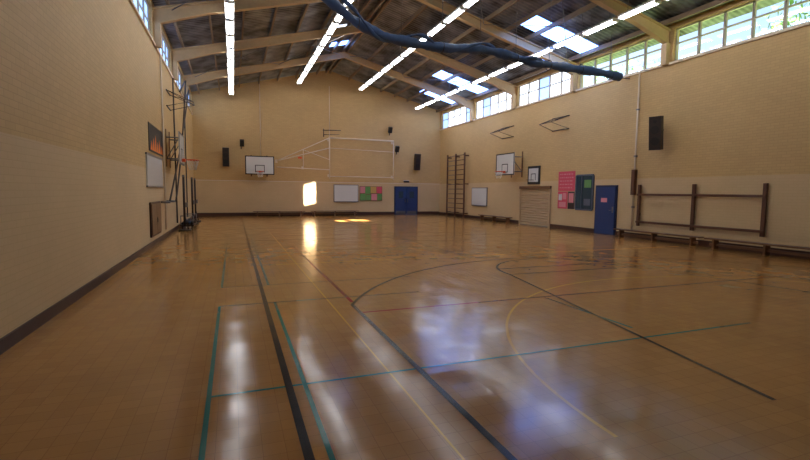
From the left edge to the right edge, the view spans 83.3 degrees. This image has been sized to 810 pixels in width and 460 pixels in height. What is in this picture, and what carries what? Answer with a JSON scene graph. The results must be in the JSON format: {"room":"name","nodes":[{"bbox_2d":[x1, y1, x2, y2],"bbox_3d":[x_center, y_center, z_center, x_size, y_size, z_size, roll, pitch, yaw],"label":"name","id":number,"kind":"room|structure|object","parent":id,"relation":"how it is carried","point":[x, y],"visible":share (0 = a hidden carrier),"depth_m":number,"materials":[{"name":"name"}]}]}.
{"room":"school gymnasium","nodes":[
{"label":"school gymnasium","id":0,"kind":"room"},
{"bbox_2d":[0,0,194,337],"bbox_3d":[-7.236,-3.276,12.049,0.250,7.850,36.100,-1,5,-21],"label":"wall","id":1,"kind":"structure","parent":0,"point":[80,90],"depth_m":7.21,"materials":[{"name":"brick"}]},
{"bbox_2d":[0,217,191,354],"bbox_3d":[-7.144,0.558,12.422,0.030,0.150,36.100,-1,5,-21],"label":"baseboard","id":2,"kind":"structure","parent":1,"relation":"attached to","point":[15,336],"depth_m":6.58,"materials":[{"name":"brown wood"}]},
{"bbox_2d":[133,0,149,31],"bbox_3d":[-7.539,-6.492,12.669,0.080,1.150,4.360,-1,5,-21],"label":"window","id":3,"kind":"structure","parent":1,"relation":"in","point":[142,6],"depth_m":13.89,"materials":[{"name":"clear glass"}]},
{"bbox_2d":[145,152,163,187],"bbox_3d":[-7.972,-1.862,14.523,0.047,1.000,3.100,-1,5,-21],"label":"whiteboard","id":4,"kind":"object","parent":1,"relation":"attached to","point":[154,174],"visible":1,"depth_m":14.17,"materials":[{"name":"white"}]},
{"bbox_2d":[149,201,161,237],"bbox_3d":[-7.880,-0.372,14.422,0.087,1.050,1.900,-1,5,-21],"label":"wall panel","id":5,"kind":"object","parent":1,"relation":"attached to","point":[154,207],"depth_m":14.10,"materials":[{"name":"brown wood"}]},
{"bbox_2d":[148,122,162,156],"bbox_3d":[-8.203,-2.936,15.038,0.021,0.850,3.100,-1,5,-21],"label":"banner","id":6,"kind":"object","parent":1,"relation":"attached to","point":[154,135],"visible":0.88,"depth_m":14.67,"materials":[{"name":"fabric"}]},
{"bbox_2d":[128,0,192,114],"bbox_3d":[-7.066,-5.804,11.889,0.060,0.080,36.100,-1,5,-21],"label":"trim","id":7,"kind":"structure","parent":1,"relation":"attached to","point":[130,1],"depth_m":14.37,"materials":[{"name":"beige"}]},
{"bbox_2d":[158,35,168,67],"bbox_3d":[-9.227,-6.888,17.144,0.080,1.150,4.360,-1,5,-21],"label":"window","id":8,"kind":"structure","parent":1,"relation":"in","point":[164,51],"depth_m":18.30,"materials":[{"name":"clear glass"}]},
{"bbox_2d":[159,55,187,229],"bbox_3d":[-10.005,-3.395,19.948,0.060,6.100,8.260,-1,5,-21],"label":"pipe","id":9,"kind":"object","parent":1,"relation":"attached to","point":[159,55],"visible":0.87,"depth_m":16.34,"materials":[{"name":"beige"}]},
{"bbox_2d":[161,80,189,202],"bbox_3d":[-9.775,-4.113,19.647,0.350,5.662,9.075,-1,5,-21],"label":"rope","id":10,"kind":"object","parent":1,"relation":"attached to","point":[184,82],"visible":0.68,"depth_m":18.44,"materials":[{"name":"black"}]},
{"bbox_2d":[175,70,180,87],"bbox_3d":[-10.915,-7.284,21.620,0.080,1.150,4.360,-1,5,-21],"label":"window","id":11,"kind":"structure","parent":1,"relation":"in","point":[178,82],"depth_m":23.05,"materials":[{"name":"clear glass"}]},
{"bbox_2d":[166,89,194,110],"bbox_3d":[-8.936,-5.140,18.159,0.930,0.640,1.200,-1,5,-21],"label":"frame","id":12,"kind":"object","parent":1,"relation":"attached to","point":[166,89],"visible":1,"depth_m":18.05,"materials":[{"name":"black metal"}]},
{"bbox_2d":[165,129,198,169],"bbox_3d":[-8.661,-3.104,17.800,1.109,1.491,1.800,-1,5,-21],"label":"basketball backboard","id":13,"kind":"object","parent":1,"relation":"attached to","point":[181,159],"visible":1,"depth_m":17.70,"materials":[{"name":"white"}]},
{"bbox_2d":[191,70,440,212],"bbox_3d":[-5.427,-6.053,31.976,17.750,10.058,0.250,-1,5,-21],"label":"wall","id":14,"kind":"structure","parent":0,"point":[292,117],"depth_m":31.41,"materials":[{"name":"paint"}]},
{"bbox_2d":[222,147,228,166],"bbox_3d":[-11.552,-4.708,29.346,0.400,1.231,0.552,-1,5,-21],"label":"loudspeaker","id":15,"kind":"object","parent":14,"relation":"attached to","point":[225,150],"visible":1,"depth_m":29.16,"materials":[{"name":"black plastic"}]},
{"bbox_2d":[240,139,243,148],"bbox_3d":[-10.627,-5.589,29.649,0.260,0.623,0.489,-1,5,-21],"label":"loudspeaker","id":16,"kind":"object","parent":14,"relation":"attached to","point":[241,140],"visible":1,"depth_m":29.52,"materials":[{"name":"black paint"}]},
{"bbox_2d":[245,155,273,176],"bbox_3d":[-9.472,-4.167,29.670,1.800,1.491,1.509,-1,5,-21],"label":"basketball backboard","id":17,"kind":"object","parent":14,"relation":"attached to","point":[257,165],"visible":1,"depth_m":29.52,"materials":[{"name":"white plastic"}]},
{"bbox_2d":[259,84,260,155],"bbox_3d":[-9.596,-7.264,30.136,0.040,4.700,0.035,-1,5,-21],"label":"conduit","id":18,"kind":"object","parent":14,"relation":"attached to","point":[259,84],"visible":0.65,"depth_m":30.19,"materials":[{"name":"beige"}]},
{"bbox_2d":[209,180,424,183],"bbox_3d":[-5.405,-3.372,32.074,17.250,0.040,0.025,-1,5,-21],"label":"trim","id":19,"kind":"structure","parent":14,"relation":"attached to","point":[209,180],"depth_m":31.44,"materials":[{"name":"beige"}]},
{"bbox_2d":[197,211,438,216],"bbox_3d":[-5.426,-1.150,32.260,17.190,0.240,0.030,-1,5,-21],"label":"baseboard","id":20,"kind":"structure","parent":14,"relation":"attached to","point":[419,212],"depth_m":31.71,"materials":[{"name":"brown wood"}]},
{"bbox_2d":[275,86,393,179],"bbox_3d":[-4.743,-6.757,31.822,8.410,6.300,0.397,-1,5,-21],"label":"support frame","id":21,"kind":"object","parent":14,"relation":"attached to","point":[329,130],"visible":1,"depth_m":31.54,"materials":[{"name":"beige"}]},
{"bbox_2d":[334,184,357,201],"bbox_3d":[-4.206,-2.613,32.552,1.800,1.270,0.098,-1,5,-21],"label":"whiteboard","id":22,"kind":"object","parent":14,"relation":"attached to","point":[342,193],"visible":1,"depth_m":32.54,"materials":[{"name":"white metal"}]},
{"bbox_2d":[360,186,381,200],"bbox_3d":[-2.483,-2.663,33.227,1.700,1.050,0.044,-1,5,-21],"label":"notice board","id":23,"kind":"object","parent":14,"relation":"attached to","point":[367,193],"visible":1,"depth_m":33.20,"materials":[{"name":"paper"}]},
{"bbox_2d":[394,186,417,214],"bbox_3d":[0.095,-2.206,34.182,1.880,2.130,0.151,-1,5,-21],"label":"door","id":24,"kind":"structure","parent":14,"relation":"in","point":[405,197],"depth_m":34.16,"materials":[{"name":"blue wood"}]},
{"bbox_2d":[414,154,420,169],"bbox_3d":[0.908,-5.079,34.012,0.400,1.231,0.552,-1,5,-21],"label":"loudspeaker","id":25,"kind":"object","parent":14,"relation":"attached to","point":[417,157],"visible":1,"depth_m":33.83,"materials":[{"name":"black plastic"}]},
{"bbox_2d":[0,214,809,459],"bbox_3d":[0.914,0.557,15.461,17.750,0.200,36.600,-1,5,-21],"label":"floor","id":26,"kind":"structure","parent":0,"point":[122,372],"depth_m":4.95,"materials":[{"name":"brown wood"}]},
{"bbox_2d":[178,175,191,230],"bbox_3d":[-9.287,-1.136,19.132,0.520,2.350,0.520,-1,5,-21],"label":"post","id":27,"kind":"object","parent":26,"relation":"on","point":[183,176],"visible":0.99,"depth_m":19.11,"materials":[{"name":"black metal"}]},
{"bbox_2d":[180,214,196,228],"bbox_3d":[-9.835,-0.402,20.706,0.550,0.610,1.800,-1,5,-21],"label":"trolley","id":28,"kind":"object","parent":26,"relation":"on","point":[190,222],"visible":0.73,"depth_m":20.01,"materials":[{"name":"black metal"}]},
{"bbox_2d":[191,177,198,223],"bbox_3d":[-10.729,-1.474,22.955,0.520,2.350,0.520,-1,5,-21],"label":"post","id":29,"kind":"object","parent":26,"relation":"on","point":[192,200],"visible":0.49,"depth_m":22.91,"materials":[{"name":"black metal"}]},
{"bbox_2d":[194,178,200,221],"bbox_3d":[-11.397,-1.631,24.727,0.520,2.350,0.520,-1,5,-21],"label":"post","id":30,"kind":"object","parent":26,"relation":"on","point":[196,201],"visible":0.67,"depth_m":24.69,"materials":[{"name":"black metal"}]},
{"bbox_2d":[253,211,304,215],"bbox_3d":[-8.499,-1.113,30.842,3.400,0.345,0.280,-1,5,-21],"label":"bench","id":31,"kind":"object","parent":26,"relation":"on","point":[279,213],"visible":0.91,"depth_m":30.82,"materials":[{"name":"brown wood"}]},
{"bbox_2d":[311,211,356,215],"bbox_3d":[-4.942,-1.191,32.176,3.400,0.345,0.280,-1,5,-21],"label":"bench","id":32,"kind":"object","parent":26,"relation":"on","point":[314,213],"visible":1,"depth_m":32.05,"materials":[{"name":"brown wood"}]},
{"bbox_2d":[198,223,748,459],"bbox_3d":[-1.442,0.645,12.919,6.850,0.001,23.000,-1,5,-21],"label":"court","id":33,"kind":"object","parent":26,"relation":"on","point":[202,450],"visible":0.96,"depth_m":4.56,"materials":[{"name":"teal paint"}]},
{"bbox_2d":[478,214,511,222],"bbox_3d":[5.372,-0.682,27.382,0.280,0.345,3.400,-1,5,-21],"label":"bench","id":34,"kind":"object","parent":26,"relation":"on","point":[482,217],"visible":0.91,"depth_m":27.33,"materials":[{"name":"brown wood"}]},
{"bbox_2d":[241,215,809,459],"bbox_3d":[1.111,0.254,17.828,13.798,0.001,28.825,-1,5,-21],"label":"court","id":35,"kind":"object","parent":26,"relation":"on","point":[307,451],"visible":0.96,"depth_m":4.66,"materials":[{"name":"black paint"}]},
{"bbox_2d":[259,216,807,459],"bbox_3d":[1.458,0.313,17.200,13.200,0.001,29.000,-1,5,-21],"label":"court","id":36,"kind":"object","parent":26,"relation":"on","point":[517,304],"visible":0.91,"depth_m":4.82,"materials":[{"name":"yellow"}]},
{"bbox_2d":[263,218,809,312],"bbox_3d":[0.571,0.119,19.382,11.320,0.001,23.275,-1,5,-21],"label":"court","id":37,"kind":"object","parent":26,"relation":"on","point":[309,261],"visible":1,"depth_m":9.52,"materials":[{"name":"red paint"}]},
{"bbox_2d":[613,228,703,245],"bbox_3d":[9.187,0.254,16.785,0.280,0.345,3.600,-1,5,-21],"label":"bench","id":38,"kind":"object","parent":26,"relation":"on","point":[692,241],"visible":1,"depth_m":16.65,"materials":[{"name":"brown wood"}]},
{"bbox_2d":[704,237,809,256],"bbox_3d":[10.523,0.567,13.242,0.280,0.345,3.600,-1,5,-21],"label":"bench","id":39,"kind":"object","parent":26,"relation":"on","point":[715,244],"visible":1,"depth_m":13.26,"materials":[{"name":"brown wood"}]},
{"bbox_2d":[165,0,731,111],"bbox_3d":[1.050,-8.395,14.721,16.520,2.266,36.100,-1,5,-21],"label":"roof","id":40,"kind":"structure","parent":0,"point":[510,3],"depth_m":20.25,"materials":[{"name":"brown wood"}]},
{"bbox_2d":[183,52,473,120],"bbox_3d":[-3.558,-8.726,26.841,17.250,3.448,0.220,-1,5,-21],"label":"roof beam","id":41,"kind":"structure","parent":40,"relation":"attached to","point":[191,79],"depth_m":26.28,"materials":[{"name":"beige wood"}]},
{"bbox_2d":[171,26,516,108],"bbox_3d":[-1.870,-8.330,22.366,17.250,3.448,0.220,-1,5,-21],"label":"roof beam","id":42,"kind":"structure","parent":40,"relation":"attached to","point":[186,53],"depth_m":21.12,"materials":[{"name":"beige wood"}]},
{"bbox_2d":[152,0,577,91],"bbox_3d":[-0.182,-7.934,17.890,17.250,3.448,0.220,-1,5,-21],"label":"roof beam","id":43,"kind":"structure","parent":40,"relation":"attached to","point":[164,14],"depth_m":16.19,"materials":[{"name":"beige wood"}]},
{"bbox_2d":[172,0,638,100],"bbox_3d":[0.691,-8.258,15.616,16.222,2.065,24.020,-1,5,-21],"label":"roof bracing","id":44,"kind":"structure","parent":40,"relation":"attached to","point":[564,26],"depth_m":22.55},
{"bbox_2d":[321,0,629,80],"bbox_3d":[2.901,-7.632,15.747,12.976,3.775,0.473,-1,5,-21],"label":"curtain","id":45,"kind":"object","parent":40,"relation":"hanging from","point":[406,41],"visible":1,"depth_m":15.39,"materials":[{"name":"blue fabric"}]},
{"bbox_2d":[589,0,671,65],"bbox_3d":[1.506,-7.538,13.414,17.250,3.448,0.220,-1,5,-21],"label":"roof beam","id":46,"kind":"structure","parent":40,"relation":"attached to","point":[661,33],"depth_m":16.06,"materials":[{"name":"beige wood"}]},
{"bbox_2d":[152,0,783,110],"bbox_3d":[1.003,-8.370,14.706,19.050,2.438,37.300,-1,5,-21],"label":"roof beams","id":47,"kind":"structure","parent":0,"point":[257,23],"depth_m":20.39,"materials":[{"name":"brown wood"}]},
{"bbox_2d":[224,0,233,94],"bbox_3d":[-6.496,-7.851,16.856,0.300,0.732,25.300,-1,5,-21],"label":"fluorescent lights","id":48,"kind":"object","parent":47,"relation":"hanging from","point":[229,4],"visible":1,"depth_m":18.41,"materials":[{"name":"white paint"}]},
{"bbox_2d":[297,0,353,83],"bbox_3d":[-2.554,-8.995,18.242,0.300,0.757,25.300,-1,5,-21],"label":"fluorescent lights","id":49,"kind":"object","parent":47,"relation":"hanging from","point":[337,19],"visible":0.87,"depth_m":22.01,"materials":[{"name":"white paint"}]},
{"bbox_2d":[359,48,413,89],"label":"fluorescent lights","id":50,"kind":"object","parent":47,"relation":"hanging from","point":[408,50],"depth_m":25.83,"materials":[{"name":"white paint"}]},
{"bbox_2d":[425,0,477,37],"label":"fluorescent lights","id":51,"kind":"object","parent":47,"relation":"hanging from","point":[459,10],"depth_m":18.40,"materials":[{"name":"white paint"}]},
{"bbox_2d":[415,60,521,108],"label":"fluorescent lights","id":52,"kind":"object","parent":47,"relation":"hanging from","point":[510,66],"depth_m":25.16,"materials":[{"name":"white paint"}]},
{"bbox_2d":[529,0,667,56],"label":"fluorescent lights","id":53,"kind":"object","parent":47,"relation":"hanging from","point":[629,13],"depth_m":16.39,"materials":[{"name":"white paint"}]},
{"bbox_2d":[439,0,809,251],"bbox_3d":[9.145,-3.632,18.195,0.250,7.850,36.100,-1,5,-21],"label":"wall","id":54,"kind":"structure","parent":0,"point":[737,118],"depth_m":16.21,"materials":[{"name":"brick"}]},
{"bbox_2d":[443,106,469,127],"bbox_3d":[3.721,-8.050,32.392,0.080,1.150,4.680,-1,5,-21],"label":"window","id":55,"kind":"structure","parent":54,"relation":"in","point":[462,114],"depth_m":32.52,"materials":[{"name":"clear glass"}]},
{"bbox_2d":[446,152,468,217],"bbox_3d":[3.659,-3.124,31.989,0.348,4.400,2.700,-1,5,-21],"label":"wall bars","id":56,"kind":"object","parent":54,"relation":"attached to","point":[464,154],"visible":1,"depth_m":31.86,"materials":[{"name":"brown wood"}]},
{"bbox_2d":[471,187,487,206],"bbox_3d":[4.779,-2.142,29.415,0.098,1.200,1.950,-1,5,-21],"label":"whiteboard","id":57,"kind":"object","parent":54,"relation":"attached to","point":[479,195],"visible":1,"depth_m":29.33,"materials":[{"name":"white metal"}]},
{"bbox_2d":[476,92,511,118],"bbox_3d":[5.466,-7.641,27.767,0.080,1.150,4.360,-1,5,-21],"label":"window","id":58,"kind":"structure","parent":54,"relation":"in","point":[499,102],"depth_m":27.89,"materials":[{"name":"clear glass"}]},
{"bbox_2d":[490,125,513,138],"bbox_3d":[5.508,-5.616,26.085,0.930,0.640,1.200,-1,5,-21],"label":"frame","id":59,"kind":"object","parent":54,"relation":"attached to","point":[513,125],"visible":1,"depth_m":26.09,"materials":[{"name":"black metal"}]},
{"bbox_2d":[494,151,522,178],"bbox_3d":[5.615,-3.590,25.232,1.409,1.491,1.800,-1,5,-21],"label":"basketball backboard","id":60,"kind":"object","parent":54,"relation":"attached to","point":[505,163],"visible":1,"depth_m":25.03,"materials":[{"name":"white plastic"}]},
{"bbox_2d":[527,166,540,183],"bbox_3d":[6.605,-2.890,23.952,0.488,0.950,1.000,-1,5,-21],"label":"backboard","id":61,"kind":"object","parent":54,"relation":"attached to","point":[533,171],"visible":1,"depth_m":23.95,"materials":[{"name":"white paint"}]},
{"bbox_2d":[519,186,551,227],"bbox_3d":[6.811,-1.264,24.023,0.118,2.100,2.600,-1,5,-21],"label":"door","id":62,"kind":"structure","parent":54,"relation":"in","point":[538,192],"depth_m":23.93,"materials":[{"name":"brown wood"}]},
{"bbox_2d":[519,71,570,105],"bbox_3d":[7.154,-7.245,23.291,0.080,1.150,4.360,-1,5,-21],"label":"window","id":63,"kind":"structure","parent":54,"relation":"in","point":[557,83],"depth_m":23.30,"materials":[{"name":"clear glass"}]},
{"bbox_2d":[539,115,569,131],"bbox_3d":[7.107,-5.141,21.851,0.930,0.640,1.200,-1,5,-21],"label":"frame","id":64,"kind":"object","parent":54,"relation":"attached to","point":[552,121],"visible":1,"depth_m":21.81,"materials":[{"name":"black metal"}]},
{"bbox_2d":[557,192,567,208],"bbox_3d":[7.618,-1.446,22.006,0.016,0.820,0.680,-1,5,-21],"label":"poster","id":65,"kind":"object","parent":54,"relation":"attached to","point":[562,196],"visible":1,"depth_m":21.99,"materials":[{"name":"pink paper"}]},
{"bbox_2d":[558,171,575,190],"bbox_3d":[7.710,-2.328,21.710,0.016,0.930,1.150,-1,5,-21],"label":"poster","id":66,"kind":"object","parent":54,"relation":"attached to","point":[566,182],"visible":1,"depth_m":21.70,"materials":[{"name":"pink paper"}]},
{"bbox_2d":[567,192,574,208],"bbox_3d":[7.827,-1.397,21.451,0.016,0.820,0.430,-1,5,-21],"label":"poster","id":67,"kind":"object","parent":54,"relation":"attached to","point":[571,195],"visible":1,"depth_m":21.42,"materials":[{"name":"pink paper"}]},
{"bbox_2d":[574,174,594,210],"bbox_3d":[8.115,-1.698,20.594,0.068,1.630,1.120,-1,5,-21],"label":"notice board","id":68,"kind":"object","parent":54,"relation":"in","point":[584,183],"depth_m":20.56,"materials":[{"name":"blue fabric"}]},
{"bbox_2d":[594,185,617,235],"bbox_3d":[8.529,-0.858,19.431,0.144,2.100,1.200,-1,5,-21],"label":"door","id":69,"kind":"structure","parent":54,"relation":"in","point":[606,196],"depth_m":19.36,"materials":[{"name":"blue wood"}]},
{"bbox_2d":[580,38,660,87],"bbox_3d":[8.842,-6.849,18.815,0.080,1.150,4.360,-1,5,-21],"label":"window","id":70,"kind":"structure","parent":54,"relation":"in","point":[650,39],"depth_m":18.40,"materials":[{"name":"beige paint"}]},
{"bbox_2d":[439,212,809,258],"bbox_3d":[8.976,0.182,18.469,0.030,0.200,36.100,-1,5,-21],"label":"baseboard","id":71,"kind":"structure","parent":54,"relation":"attached to","point":[573,228],"depth_m":16.81,"materials":[{"name":"brown wood"}]},
{"bbox_2d":[440,21,809,129],"bbox_3d":[9.025,-6.155,17.927,0.060,0.080,36.100,-1,5,-21],"label":"trim","id":72,"kind":"structure","parent":54,"relation":"attached to","point":[808,22],"depth_m":16.14,"materials":[{"name":"beige"}]},
{"bbox_2d":[630,73,640,229],"bbox_3d":[9.061,-3.030,17.895,0.138,6.100,0.160,-1,5,-21],"label":"drain pipe","id":73,"kind":"object","parent":54,"relation":"attached to","point":[633,172],"visible":0.89,"depth_m":17.91,"materials":[{"name":"beige metal"}]},
{"bbox_2d":[649,116,663,149],"bbox_3d":[9.206,-3.523,16.618,0.400,1.231,0.715,5,7,44],"label":"loudspeaker","id":74,"kind":"object","parent":54,"relation":"attached to","point":[656,123],"visible":1,"depth_m":16.41,"materials":[{"name":"black"}]},
{"bbox_2d":[635,183,768,236],"bbox_3d":[9.928,-0.777,15.687,0.158,1.600,4.600,-1,5,-21],"label":"wall bars","id":75,"kind":"object","parent":54,"relation":"attached to","point":[693,195],"visible":1,"depth_m":15.34,"materials":[{"name":"brown wood"}]},
{"bbox_2d":[675,0,809,59],"bbox_3d":[10.530,-6.453,14.339,0.080,1.150,4.360,-1,5,-21],"label":"window","id":76,"kind":"structure","parent":54,"relation":"in","point":[786,2],"depth_m":14.63,"materials":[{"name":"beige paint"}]},
{"label":"outside","id":77,"kind":"structure","parent":0,"visible":0},
{"bbox_3d":[4.064,0.656,17.677,100.000,0.290,110.000,-1,5,-21],"label":"ground","id":78,"kind":"structure","parent":77,"visible":0},
{"bbox_2d":[587,57,660,85],"bbox_3d":[12.962,-4.979,26.358,4.663,9.676,7.179,-1,5,-21],"label":"tree","id":79,"kind":"object","parent":78,"relation":"on","point":[632,60],"visible":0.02,"depth_m":25.63,"materials":[{"name":"green plant"}]},
{"bbox_2d":[759,0,809,34],"bbox_3d":[15.418,-4.181,15.566,4.468,9.956,7.234,-1,5,-21],"label":"tree","id":80,"kind":"object","parent":78,"relation":"on","point":[780,23],"visible":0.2,"depth_m":16.71,"materials":[{"name":"green plant"}]}
]}

